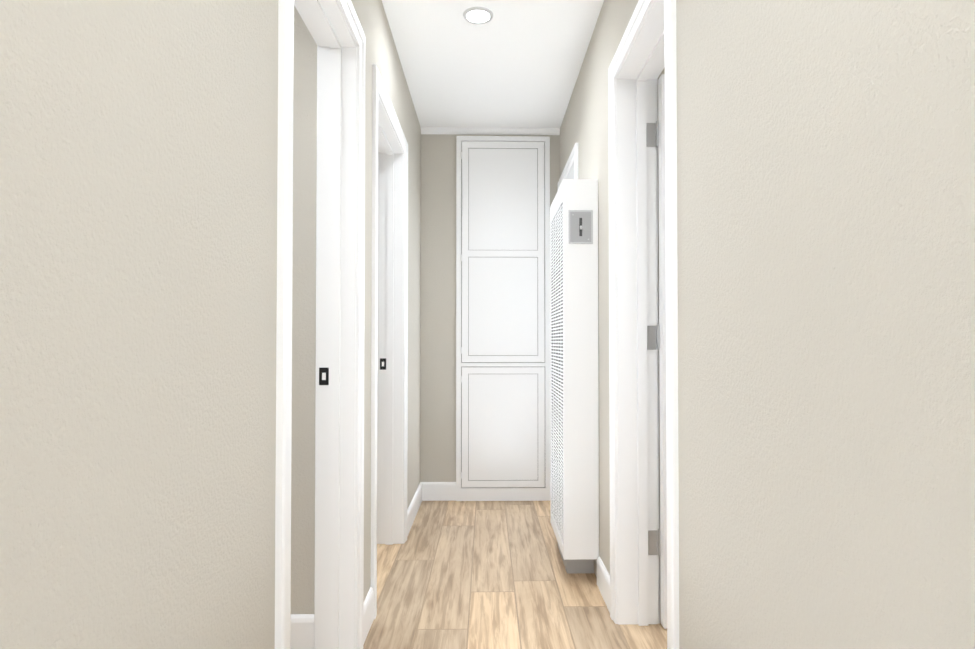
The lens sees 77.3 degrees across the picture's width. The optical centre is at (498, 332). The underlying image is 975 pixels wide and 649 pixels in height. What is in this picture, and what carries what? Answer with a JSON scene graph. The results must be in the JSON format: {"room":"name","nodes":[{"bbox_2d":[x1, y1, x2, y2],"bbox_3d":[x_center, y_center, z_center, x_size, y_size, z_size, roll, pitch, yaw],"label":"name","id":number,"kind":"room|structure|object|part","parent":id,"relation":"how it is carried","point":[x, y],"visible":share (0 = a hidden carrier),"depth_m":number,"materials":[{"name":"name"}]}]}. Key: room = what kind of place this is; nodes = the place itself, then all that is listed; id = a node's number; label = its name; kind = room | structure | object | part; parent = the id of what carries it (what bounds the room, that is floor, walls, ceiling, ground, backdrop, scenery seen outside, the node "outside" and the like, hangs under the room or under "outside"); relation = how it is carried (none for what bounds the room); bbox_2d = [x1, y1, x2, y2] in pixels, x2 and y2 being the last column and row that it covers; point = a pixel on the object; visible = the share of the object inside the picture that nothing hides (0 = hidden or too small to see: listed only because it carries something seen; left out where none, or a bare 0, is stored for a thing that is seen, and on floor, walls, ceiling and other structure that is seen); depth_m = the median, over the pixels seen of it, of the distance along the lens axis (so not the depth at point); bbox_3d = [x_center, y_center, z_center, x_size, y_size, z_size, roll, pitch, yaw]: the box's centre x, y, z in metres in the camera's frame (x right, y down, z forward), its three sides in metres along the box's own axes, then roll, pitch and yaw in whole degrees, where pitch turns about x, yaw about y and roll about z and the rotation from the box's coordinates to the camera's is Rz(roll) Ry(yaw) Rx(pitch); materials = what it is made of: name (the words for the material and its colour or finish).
{"room":"home hallway","nodes":[
{"label":"home hallway","id":0,"kind":"room"},
{"bbox_2d":[0,0,420,648],"bbox_3d":[-0.526,-0.164,1.544,0.120,2.465,5.000,0,-1,-1],"label":"wall","id":1,"kind":"structure","parent":0,"point":[138,230],"depth_m":0.79,"materials":[{"name":"paint"}]},
{"bbox_2d":[275,0,365,648],"bbox_3d":[-0.529,0.018,1.681,0.156,2.105,0.830,0,-1,-1],"label":"door frame","id":2,"kind":"structure","parent":1,"relation":"attached to","point":[325,21],"depth_m":2.01,"materials":[{"name":"white wood"}]},
{"bbox_2d":[319,368,328,384],"bbox_3d":[-0.577,0.146,2.017,0.032,0.058,0.002,0,-1,-1],"label":"strike plate","id":3,"kind":"object","parent":2,"relation":"attached to","point":[321,371],"depth_m":2.02,"materials":[{"name":"black metal"}]},
{"bbox_2d":[363,587,373,644],"bbox_3d":[-0.472,1.019,2.188,0.013,0.120,0.215,0,-1,-1],"label":"baseboard","id":4,"kind":"structure","parent":1,"relation":"attached to","point":[368,611],"depth_m":2.19,"materials":[{"name":"white wood"}]},
{"bbox_2d":[371,64,407,618],"bbox_3d":[-0.550,0.037,2.778,0.156,2.105,0.935,0,-1,-1],"label":"door frame","id":5,"kind":"structure","parent":1,"relation":"attached to","point":[391,352],"depth_m":3.16,"materials":[{"name":"white wood"}]},
{"bbox_2d":[380,358,385,369],"bbox_3d":[-0.598,0.166,3.167,0.032,0.058,0.002,0,-1,-1],"label":"strike plate","id":6,"kind":"object","parent":5,"relation":"attached to","point":[381,361],"depth_m":3.17,"materials":[{"name":"black metal"}]},
{"bbox_2d":[407,482,421,536],"bbox_3d":[-0.500,1.044,3.627,0.013,0.120,0.795,0,-1,-1],"label":"baseboard","id":7,"kind":"structure","parent":1,"relation":"attached to","point":[413,507],"depth_m":3.59,"materials":[{"name":"white wood"}]},
{"bbox_2d":[291,5,316,613],"bbox_3d":[-2.138,-0.154,2.113,3.080,2.465,0.110,0,-1,-1],"label":"wall","id":8,"kind":"structure","parent":0,"point":[303,336],"depth_m":2.08,"materials":[{"name":"paint"}]},
{"bbox_2d":[290,614,313,648],"bbox_3d":[-2.136,1.017,2.032,3.080,0.120,0.013,0,-1,-1],"label":"baseboard","id":9,"kind":"structure","parent":8,"relation":"attached to","point":[301,631],"depth_m":2.05,"materials":[{"name":"white wood"}]},
{"bbox_2d":[420,134,559,481],"bbox_3d":[-0.115,-0.121,4.112,7.440,2.465,0.120,0,-1,-1],"label":"wall","id":10,"kind":"structure","parent":0,"point":[438,325],"depth_m":4.05,"materials":[{"name":"paint"}]},
{"bbox_2d":[421,482,455,500],"bbox_3d":[-0.396,1.050,4.020,0.236,0.120,0.013,0,-1,-1],"label":"baseboard","id":11,"kind":"structure","parent":10,"relation":"attached to","point":[438,491],"depth_m":4.01,"materials":[{"name":"white wood"}]},
{"bbox_2d":[421,127,559,134],"bbox_3d":[-0.051,-1.337,4.057,0.925,0.035,0.034,0,-1,-1],"label":"trim","id":12,"kind":"structure","parent":10,"relation":"attached to","point":[490,131],"depth_m":4.05,"materials":[{"name":"white wood"}]},
{"bbox_2d":[382,0,603,127],"bbox_3d":[-0.027,-1.481,-0.490,7.440,0.100,9.370,0,-1,-1],"label":"ceiling","id":13,"kind":"structure","parent":0,"point":[514,64],"depth_m":3.04,"materials":[{"name":"paint"}]},
{"bbox_2d":[463,7,492,23],"bbox_3d":[-0.087,-1.374,2.648,0.132,0.008,0.132,0,-1,-1],"label":"ceiling light","id":14,"kind":"object","parent":13,"relation":"attached to","point":[477,16],"depth_m":2.64,"materials":[{"name":"white"}]},
{"bbox_2d":[363,501,666,648],"bbox_3d":[-0.027,1.084,-0.533,7.440,0.100,9.370,0,-1,-1],"label":"floor","id":15,"kind":"structure","parent":0,"point":[473,575],"depth_m":2.56,"materials":[{"name":"brown wood"}]},
{"bbox_2d":[456,136,549,500],"bbox_3d":[0.034,-0.096,4.026,0.620,2.412,0.052,0,-1,-1],"label":"tall cabinet","id":16,"kind":"object","parent":15,"relation":"on","point":[502,318],"visible":1,"depth_m":4.03,"materials":[{"name":"white wood"}]},
{"bbox_3d":[0.033,-0.533,4.041,0.546,1.463,0.019,0,-1,-1],"label":"door","id":17,"kind":"part","parent":16,"relation":"part of","materials":[{"name":"white wood"}]},
{"bbox_3d":[0.033,0.626,4.022,0.546,0.788,0.019,0,-1,-1],"label":"door","id":18,"kind":"part","parent":16,"relation":"part of","materials":[{"name":"white wood"}]},
{"bbox_2d":[550,179,598,572],"bbox_3d":[0.355,0.214,2.913,0.152,1.755,0.564,0,-1,-1],"label":"heater","id":19,"kind":"object","parent":15,"relation":"on","point":[574,442],"visible":1,"depth_m":2.65,"materials":[{"name":"metal"}]},
{"bbox_3d":[0.284,0.182,2.919,0.001,1.510,0.506,0,-1,-1],"label":"panel","id":20,"kind":"part","parent":19,"relation":"part of","materials":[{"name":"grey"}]},
{"bbox_3d":[0.360,-0.458,2.655,0.092,0.132,0.002,0,-1,-1],"label":"panel plate","id":21,"kind":"part","parent":19,"relation":"part of","materials":[{"name":"grey"}]},
{"bbox_2d":[658,67,664,506],"bbox_3d":[2.050,-0.147,2.543,2.930,2.465,0.120,0,-1,-1],"label":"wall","id":22,"kind":"structure","parent":0,"point":[663,72],"depth_m":2.46,"materials":[{"name":"paint"}]},
{"bbox_2d":[559,0,974,648],"bbox_3d":[0.531,-0.164,1.564,0.145,2.465,5.000,0,-1,-1],"label":"wall","id":23,"kind":"structure","parent":0,"point":[825,202],"depth_m":0.90,"materials":[{"name":"paint"}]},
{"bbox_2d":[557,143,577,190],"bbox_3d":[0.483,0.051,3.630,0.164,2.105,0.810,0,-1,-1],"label":"door frame","id":24,"kind":"structure","parent":23,"relation":"attached to","point":[572,159],"depth_m":3.46,"materials":[{"name":"white wood"}]},
{"bbox_2d":[597,556,609,611],"bbox_3d":[0.434,1.024,2.479,0.013,0.120,0.303,0,-1,-1],"label":"baseboard","id":25,"kind":"structure","parent":23,"relation":"attached to","point":[603,580],"depth_m":2.47,"materials":[{"name":"white wood"}]},
{"bbox_2d":[608,0,678,648],"bbox_3d":[0.524,0.023,1.951,0.181,2.105,0.790,0,-1,-1],"label":"door frame","id":26,"kind":"structure","parent":23,"relation":"attached to","point":[642,67],"depth_m":2.26,"materials":[{"name":"white wood"}]},
{"bbox_2d":[646,121,659,555],"bbox_3d":[0.580,0.018,2.269,0.048,1.616,0.013,0,-1,-1],"label":"hinges","id":27,"kind":"object","parent":26,"relation":"attached to","point":[651,342],"visible":1,"depth_m":2.27,"materials":[{"name":"silver metal"}]},
{"bbox_2d":[658,74,666,628],"bbox_3d":[0.915,0.063,2.248,0.632,2.018,0.171,0,-1,-1],"label":"door leaf","id":28,"kind":"structure","parent":23,"relation":"in","point":[662,378],"depth_m":2.23,"materials":[{"name":"white wood"}]}
]}

